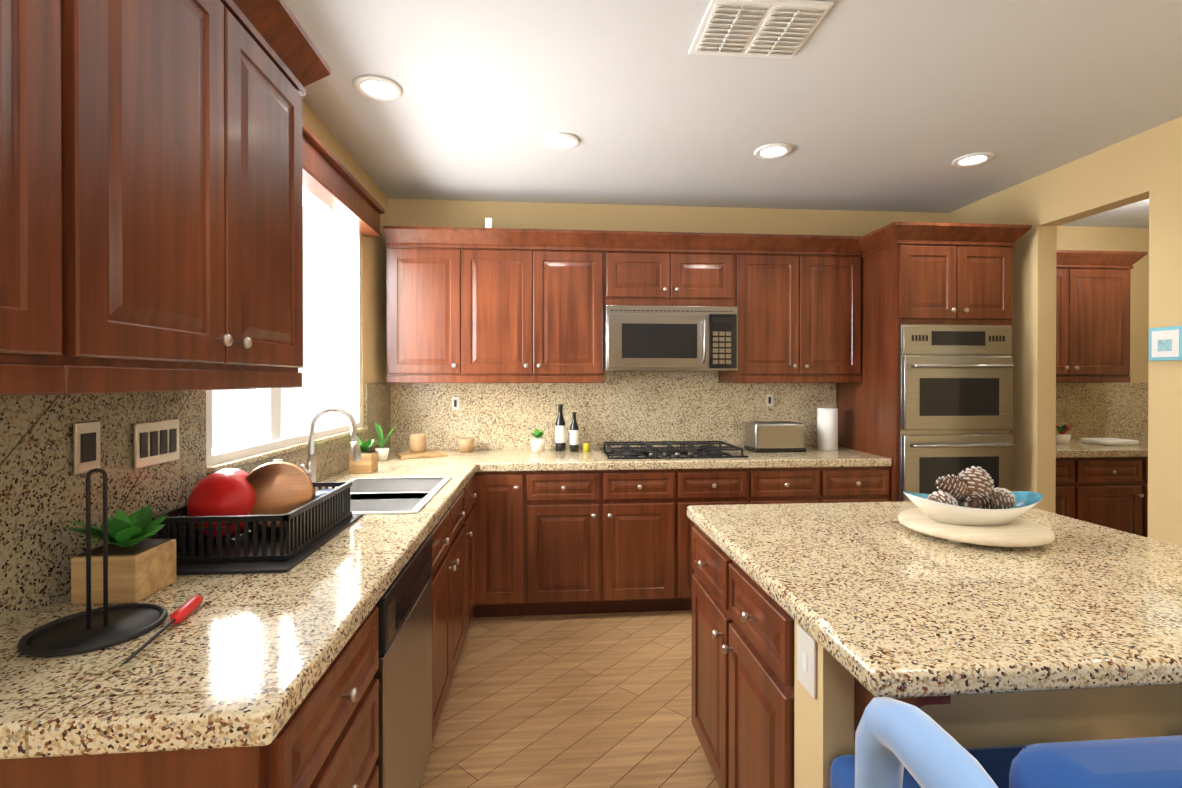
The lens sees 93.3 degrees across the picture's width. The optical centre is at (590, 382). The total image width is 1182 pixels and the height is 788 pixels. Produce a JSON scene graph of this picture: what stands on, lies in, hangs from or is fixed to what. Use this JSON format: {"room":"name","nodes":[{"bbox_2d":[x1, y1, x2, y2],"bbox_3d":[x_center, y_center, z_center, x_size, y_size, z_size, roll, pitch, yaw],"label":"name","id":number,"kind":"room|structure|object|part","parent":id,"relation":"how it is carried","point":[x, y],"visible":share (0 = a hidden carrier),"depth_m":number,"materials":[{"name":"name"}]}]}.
{"room":"kitchen","nodes":[
{"label":"kitchen","id":0,"kind":"room"},
{"bbox_2d":[206,100,387,473],"bbox_3d":[-1.201,0.077,0.783,0.150,2.620,6.300,0,0,-5],"label":"wall","id":1,"kind":"structure","parent":0,"point":[374,314],"depth_m":3.39,"materials":[{"name":"paint"}]},
{"bbox_2d":[73,421,99,474],"bbox_3d":[-1.136,0.145,1.260,0.008,0.115,0.070,0,0,-5],"label":"electrical outlet","id":2,"kind":"object","parent":1,"relation":"attached to","point":[86,447],"visible":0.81,"depth_m":1.25,"materials":[{"name":"white plastic"}]},
{"bbox_2d":[133,419,178,468],"bbox_3d":[-1.155,0.159,1.489,0.008,0.115,0.170,0,0,-5],"label":"light switch","id":3,"kind":"object","parent":1,"relation":"attached to","point":[155,442],"visible":0.98,"depth_m":1.47,"materials":[{"name":"white plastic"}]},
{"bbox_2d":[0,0,330,395],"bbox_3d":[-0.896,-0.470,0.444,0.400,0.978,2.520,0,0,-5],"label":"upper cabinet","id":4,"kind":"object","parent":1,"relation":"attached to","point":[151,195],"visible":1,"depth_m":1.01,"materials":[{"name":"brown wood"}]},
{"bbox_2d":[206,187,361,466],"bbox_3d":[-1.333,-0.321,2.486,0.126,1.198,1.518,0,0,-5],"label":"window","id":5,"kind":"structure","parent":1,"relation":"in","point":[270,436],"depth_m":3.19,"materials":[{"name":"white paint"}]},
{"bbox_2d":[303,123,384,236],"bbox_3d":[-1.208,-0.941,2.497,0.113,0.170,1.612,0,0,-5],"label":"window valance","id":6,"kind":"object","parent":1,"relation":"attached to","point":[331,181],"visible":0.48,"depth_m":2.63,"materials":[{"name":"brown wood"}]},
{"bbox_2d":[0,372,836,625],"bbox_3d":[0.423,0.200,1.141,3.150,0.532,5.548,0,0,-5],"label":"backsplash","id":7,"kind":"structure","parent":1,"relation":"attached to","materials":[{"name":"stone"}]},
{"bbox_2d":[420,609,718,787],"bbox_3d":[1.989,1.436,1.101,6.560,0.100,6.700,0,0,-5],"label":"floor","id":8,"kind":"structure","parent":0,"point":[597,700],"depth_m":2.37,"materials":[{"name":"beige tile"}]},
{"bbox_2d":[0,372,891,787],"bbox_3d":[0.423,0.660,1.143,3.151,1.452,5.548,0,0,-5],"label":"base cabinet","id":9,"kind":"object","parent":8,"relation":"on","point":[332,662],"visible":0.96,"depth_m":1.57,"materials":[{"name":"brown wood"}]},
{"bbox_2d":[17,468,167,656],"bbox_3d":[-0.927,0.312,1.047,0.212,0.306,0.212,0,0,-5],"label":"paper towel holder","id":10,"kind":"object","parent":9,"relation":"on","point":[89,629],"visible":1,"depth_m":1.04,"materials":[{"name":"black metal"}]},
{"bbox_2d":[65,505,175,604],"bbox_3d":[-1.034,0.368,1.239,0.197,0.193,0.199,0,0,-5],"label":"potted plant","id":11,"kind":"object","parent":9,"relation":"on","point":[141,567],"visible":0.94,"depth_m":1.19,"materials":[{"name":"beige wood"}]},
{"bbox_2d":[122,595,202,664],"bbox_3d":[-0.791,0.452,1.032,0.056,0.025,0.274,0,0,-5],"label":"screwdriver","id":12,"kind":"object","parent":9,"relation":"on","point":[185,610],"visible":0.96,"depth_m":1.07,"materials":[{"name":"red plastic"}]},
{"bbox_2d":[151,482,363,574],"bbox_3d":[-0.965,0.400,1.636,0.400,0.124,0.580,0,0,-5],"label":"dish rack","id":13,"kind":"object","parent":9,"relation":"on","point":[313,526],"visible":0.71,"depth_m":1.43,"materials":[{"name":"plastic"}]},
{"bbox_2d":[187,468,255,538],"bbox_3d":[-1.034,0.344,1.558,0.197,0.197,0.119,0,0,-5],"label":"bowl","id":14,"kind":"object","parent":13,"relation":"in","point":[227,491],"visible":0.73,"depth_m":1.53,"materials":[{"name":"ceramic"}]},
{"bbox_2d":[246,461,314,532],"bbox_3d":[-0.941,0.345,1.661,0.236,0.232,0.214,0,0,-5],"label":"bowl","id":15,"kind":"object","parent":13,"relation":"in","point":[283,487],"visible":0.62,"depth_m":1.61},
{"bbox_2d":[315,489,343,511],"bbox_3d":[-0.861,0.397,1.836,0.088,0.085,0.088,0,0,-17],"label":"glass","id":16,"kind":"object","parent":13,"relation":"in","point":[319,493],"visible":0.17,"depth_m":1.78,"materials":[{"name":"clear glass"}]},
{"bbox_2d":[349,438,377,473],"bbox_3d":[-1.170,0.367,2.872,0.160,0.180,0.144,0,0,-5],"label":"potted plant","id":17,"kind":"object","parent":9,"relation":"on","point":[367,463],"depth_m":2.81,"materials":[{"name":"brown wood"}]},
{"bbox_2d":[374,421,396,460],"bbox_3d":[-1.222,0.340,3.276,0.151,0.230,0.152,0,0,-5],"label":"spiky plant","id":18,"kind":"object","parent":9,"relation":"on","point":[383,451],"visible":0.92,"depth_m":3.27,"materials":[{"name":"green plant"}]},
{"bbox_2d":[395,433,447,458],"bbox_3d":[-1.058,0.387,3.479,0.280,0.134,0.189,0,0,-30],"label":"tray","id":19,"kind":"object","parent":9,"relation":"on","point":[417,445],"visible":1,"depth_m":3.46,"materials":[{"name":"brown wood"}]},
{"bbox_2d":[458,437,474,452],"bbox_3d":[-0.821,0.408,3.675,0.110,0.090,0.110,0,0,-5],"label":"pot","id":20,"kind":"object","parent":9,"relation":"on","point":[466,444],"visible":1,"depth_m":3.63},
{"bbox_2d":[530,428,545,451],"bbox_3d":[-0.350,0.377,3.686,0.100,0.152,0.126,0,0,-5],"label":"herb pot","id":21,"kind":"object","parent":9,"relation":"on","point":[537,443],"visible":1,"depth_m":3.66,"materials":[{"name":"beige ceramic"}]},
{"bbox_2d":[555,404,565,450],"bbox_3d":[-0.203,0.297,3.725,0.068,0.310,0.066,0,0,-5],"label":"wine bottle","id":22,"kind":"object","parent":9,"relation":"on","point":[560,434],"visible":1,"depth_m":3.70,"materials":[{"name":"black glass"}]},
{"bbox_2d":[570,412,578,451],"bbox_3d":[-0.110,0.323,3.693,0.060,0.260,0.058,0,0,-5],"label":"wine bottle","id":23,"kind":"object","parent":9,"relation":"on","point":[574,437],"visible":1,"depth_m":3.67,"materials":[{"name":"black glass"}]},
{"bbox_2d":[583,443,590,452],"bbox_3d":[-0.027,0.423,3.660,0.050,0.060,0.050,0,0,-5],"label":"jar","id":24,"kind":"object","parent":9,"relation":"on","point":[586,447],"visible":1,"depth_m":3.64,"materials":[{"name":"yellow glass"}]},
{"bbox_2d":[744,421,805,452],"bbox_3d":[1.238,0.356,3.743,0.364,0.192,0.208,0,0,-5],"label":"toaster","id":25,"kind":"object","parent":9,"relation":"on","point":[773,436],"visible":1,"depth_m":3.65,"materials":[{"name":"silver metal"}]},
{"bbox_2d":[817,408,837,450],"bbox_3d":[1.607,0.312,3.793,0.130,0.280,0.130,0,0,-5],"label":"paper towel roll","id":26,"kind":"object","parent":9,"relation":"on","point":[827,429],"visible":1,"depth_m":3.74,"materials":[{"name":"white paper"}]},
{"bbox_2d":[836,222,1031,501],"bbox_3d":[2.169,0.215,3.682,0.858,2.318,0.770,0,0,-5],"label":"tall cabinet","id":27,"kind":"object","parent":8,"relation":"on","point":[899,334],"depth_m":3.34,"materials":[{"name":"brown wood"}]},
{"bbox_2d":[688,517,1181,787],"bbox_3d":[1.025,0.949,1.571,1.275,0.870,1.181,0,0,-5],"label":"kitchen island","id":28,"kind":"object","parent":8,"relation":"on","point":[772,707],"depth_m":1.27,"materials":[{"name":"brown wood"}]},
{"bbox_2d":[687,501,1181,704],"bbox_3d":[1.048,0.489,1.561,1.280,0.050,1.220,0,0,-5],"label":"island countertop","id":29,"kind":"structure","parent":28,"relation":"on","point":[919,618],"depth_m":1.21,"materials":[{"name":"beige stone"}]},
{"bbox_2d":[898,466,1054,546],"bbox_3d":[1.166,0.359,1.711,0.409,0.206,0.394,0,0,-5],"label":"centerpiece","id":30,"kind":"object","parent":29,"relation":"on","point":[972,505],"visible":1,"depth_m":1.66,"materials":[{"name":"beige ceramic"}]},
{"bbox_3d":[1.078,0.952,1.143,1.238,0.868,0.320,0,0,-5],"label":"knee wall panel","id":31,"kind":"part","parent":28,"relation":"part of","materials":[{"name":"paint"}]},
{"bbox_2d":[830,697,1181,787],"bbox_3d":[0.754,0.910,0.862,0.710,0.955,0.550,0,0,-5],"label":"counter stool","id":32,"kind":"object","parent":8,"relation":"on","point":[899,744],"visible":1,"depth_m":0.69,"materials":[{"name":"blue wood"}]},
{"bbox_2d":[1055,459,1078,519],"bbox_3d":[3.005,0.937,4.070,0.500,0.870,0.640,0,0,-5],"label":"base cabinet","id":33,"kind":"object","parent":8,"relation":"on","point":[1067,470],"depth_m":3.77,"materials":[{"name":"brown wood"}]},
{"bbox_2d":[1079,459,1147,537],"bbox_3d":[3.752,0.937,4.131,1.000,0.870,0.640,0,0,-5],"label":"base cabinet","id":34,"kind":"object","parent":8,"relation":"on","point":[1103,485],"depth_m":3.80,"materials":[{"name":"brown wood"}]},
{"bbox_2d":[1056,439,1147,458],"bbox_3d":[3.753,0.477,4.122,2.000,0.050,0.653,0,0,-5],"label":"countertop","id":35,"kind":"structure","parent":34,"relation":"on","point":[1076,449],"depth_m":3.80,"materials":[{"name":"beige stone"}]},
{"bbox_2d":[1056,424,1072,444],"bbox_3d":[3.493,0.376,4.125,0.112,0.149,0.127,0,0,-5],"label":"flower pot","id":36,"kind":"object","parent":35,"relation":"on","point":[1062,437],"visible":0.92,"depth_m":4.10,"materials":[{"name":"beige ceramic"}]},
{"bbox_2d":[1080,438,1138,444],"bbox_3d":[3.842,0.433,4.138,0.270,0.035,0.200,0,0,-5],"label":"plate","id":37,"kind":"object","parent":35,"relation":"on","point":[1109,441],"visible":1,"depth_m":4.05,"materials":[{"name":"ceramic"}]},
{"bbox_2d":[388,199,947,371],"bbox_3d":[0.621,0.062,4.017,4.010,2.620,0.150,0,0,-5],"label":"wall","id":38,"kind":"structure","parent":0,"point":[501,214],"depth_m":3.92,"materials":[{"name":"paint"}]},
{"bbox_2d":[452,397,458,409],"bbox_3d":[-0.921,0.138,3.793,0.050,0.085,0.008,0,0,-5],"label":"electrical outlet","id":39,"kind":"object","parent":38,"relation":"attached to","point":[455,403],"visible":1,"depth_m":3.79,"materials":[{"name":"white plastic"}]},
{"bbox_2d":[383,218,610,382],"bbox_3d":[-0.593,-0.512,3.629,1.367,1.020,0.417,0,0,-5],"label":"upper cabinet","id":40,"kind":"object","parent":38,"relation":"attached to","point":[488,304],"depth_m":3.49,"materials":[{"name":"brown wood"}]},
{"bbox_2d":[603,294,714,373],"bbox_3d":[0.405,-0.309,3.690,0.653,0.454,0.455,0,0,-5],"label":"microwave","id":41,"kind":"object","parent":38,"relation":"attached to","point":[642,332],"depth_m":3.51,"materials":[{"name":"silver metal"}]},
{"bbox_2d":[611,231,710,293],"bbox_3d":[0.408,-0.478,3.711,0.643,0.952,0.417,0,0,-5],"label":"upper cabinet","id":42,"kind":"object","parent":38,"relation":"attached to","point":[642,262],"depth_m":3.57,"materials":[{"name":"brown wood"}]},
{"bbox_2d":[711,233,738,382],"bbox_3d":[0.820,-0.478,3.745,0.183,0.952,0.417,0,0,-5],"label":"upper cabinet","id":43,"kind":"object","parent":38,"relation":"attached to","point":[724,246],"depth_m":3.61,"materials":[{"name":"brown wood"}]},
{"bbox_2d":[715,294,742,373],"bbox_3d":[0.825,-0.309,3.745,0.193,0.454,0.415,0,0,-5],"label":"control panel","id":44,"kind":"object","parent":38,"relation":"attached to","point":[728,307],"depth_m":3.55,"materials":[{"name":"black plastic"}]},
{"bbox_2d":[766,394,772,405],"bbox_3d":[1.271,0.122,3.973,0.050,0.085,0.008,0,0,-5],"label":"electrical outlet","id":45,"kind":"object","parent":38,"relation":"attached to","point":[769,399],"visible":1,"depth_m":3.97,"materials":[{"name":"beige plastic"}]},
{"bbox_2d":[739,234,858,385],"bbox_3d":[1.347,-0.478,3.788,0.875,0.952,0.417,0,0,-5],"label":"upper cabinet","id":46,"kind":"object","parent":38,"relation":"attached to","point":[799,293],"depth_m":3.65,"materials":[{"name":"brown wood"}]},
{"bbox_2d":[284,0,1181,227],"bbox_3d":[1.989,-1.284,1.088,6.560,0.100,6.700,0,0,-5],"label":"ceiling","id":47,"kind":"structure","parent":0,"point":[882,105],"depth_m":2.44,"materials":[{"name":"paint"}]},
{"bbox_2d":[352,75,401,100],"bbox_3d":[-0.893,-1.233,2.337,0.196,0.012,0.196,0,0,-5],"label":"recessed light","id":48,"kind":"object","parent":47,"relation":"in","point":[377,87],"visible":0.98,"depth_m":2.33,"materials":[{"name":"white paint"}]},
{"bbox_2d":[542,132,579,149],"bbox_3d":[-0.153,-1.235,2.859,0.196,0.012,0.196,0,0,-5],"label":"recessed light","id":49,"kind":"object","parent":47,"relation":"in","point":[561,141],"visible":1,"depth_m":2.85,"materials":[{"name":"white paint"}]},
{"bbox_2d":[688,0,832,58],"bbox_3d":[0.574,-1.225,1.946,0.400,0.024,0.310,0,0,-5],"label":"ceiling vent","id":50,"kind":"object","parent":47,"relation":"in","point":[780,29],"visible":1,"depth_m":1.92,"materials":[{"name":"white metal"}]},
{"bbox_2d":[754,143,791,159],"bbox_3d":[0.971,-1.236,2.981,0.196,0.012,0.196,0,0,-5],"label":"recessed light","id":51,"kind":"object","parent":47,"relation":"in","point":[773,151],"visible":1,"depth_m":2.97,"materials":[{"name":"white paint"}]},
{"bbox_2d":[952,152,993,166],"bbox_3d":[2.115,-1.236,3.095,0.196,0.012,0.196,0,0,-5],"label":"recessed light","id":52,"kind":"object","parent":47,"relation":"in","point":[973,159],"visible":0.98,"depth_m":3.09,"materials":[{"name":"white paint"}]},
{"bbox_2d":[948,116,1181,546],"bbox_3d":[2.926,0.076,1.171,0.120,2.620,6.400,0,0,-5],"label":"wall","id":53,"kind":"structure","parent":0,"point":[1147,164],"depth_m":3.06,"materials":[{"name":"paint"}]},
{"bbox_2d":[1149,326,1181,360],"bbox_3d":[2.733,-0.186,2.649,0.022,0.160,0.150,0,0,-5],"label":"picture frame","id":54,"kind":"object","parent":53,"relation":"attached to","point":[1165,343],"visible":1,"depth_m":2.65,"materials":[{"name":"paper"}]},
{"bbox_2d":[1056,226,1148,382],"bbox_3d":[3.794,0.060,4.529,2.400,2.620,0.150,0,0,-5],"label":"wall","id":55,"kind":"structure","parent":0,"point":[1100,238],"depth_m":4.50,"materials":[{"name":"paint"}]},
{"bbox_2d":[1056,250,1147,382],"bbox_3d":[3.478,-0.480,4.221,1.120,0.953,0.402,0,0,-5],"label":"wall cabinets","id":56,"kind":"object","parent":55,"relation":"attached to","point":[1092,316],"visible":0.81,"depth_m":4.09,"materials":[{"name":"brown wood"}]},
{"label":"outside","id":57,"kind":"structure","parent":0,"visible":0},
{"bbox_2d":[212,206,335,447],"bbox_3d":[-2.999,-1.135,5.446,0.050,5.000,8.500,0,0,-5],"label":"window","id":58,"kind":"structure","parent":57,"point":[234,416],"depth_m":6.01,"materials":[{"name":"white glass"}]}
]}

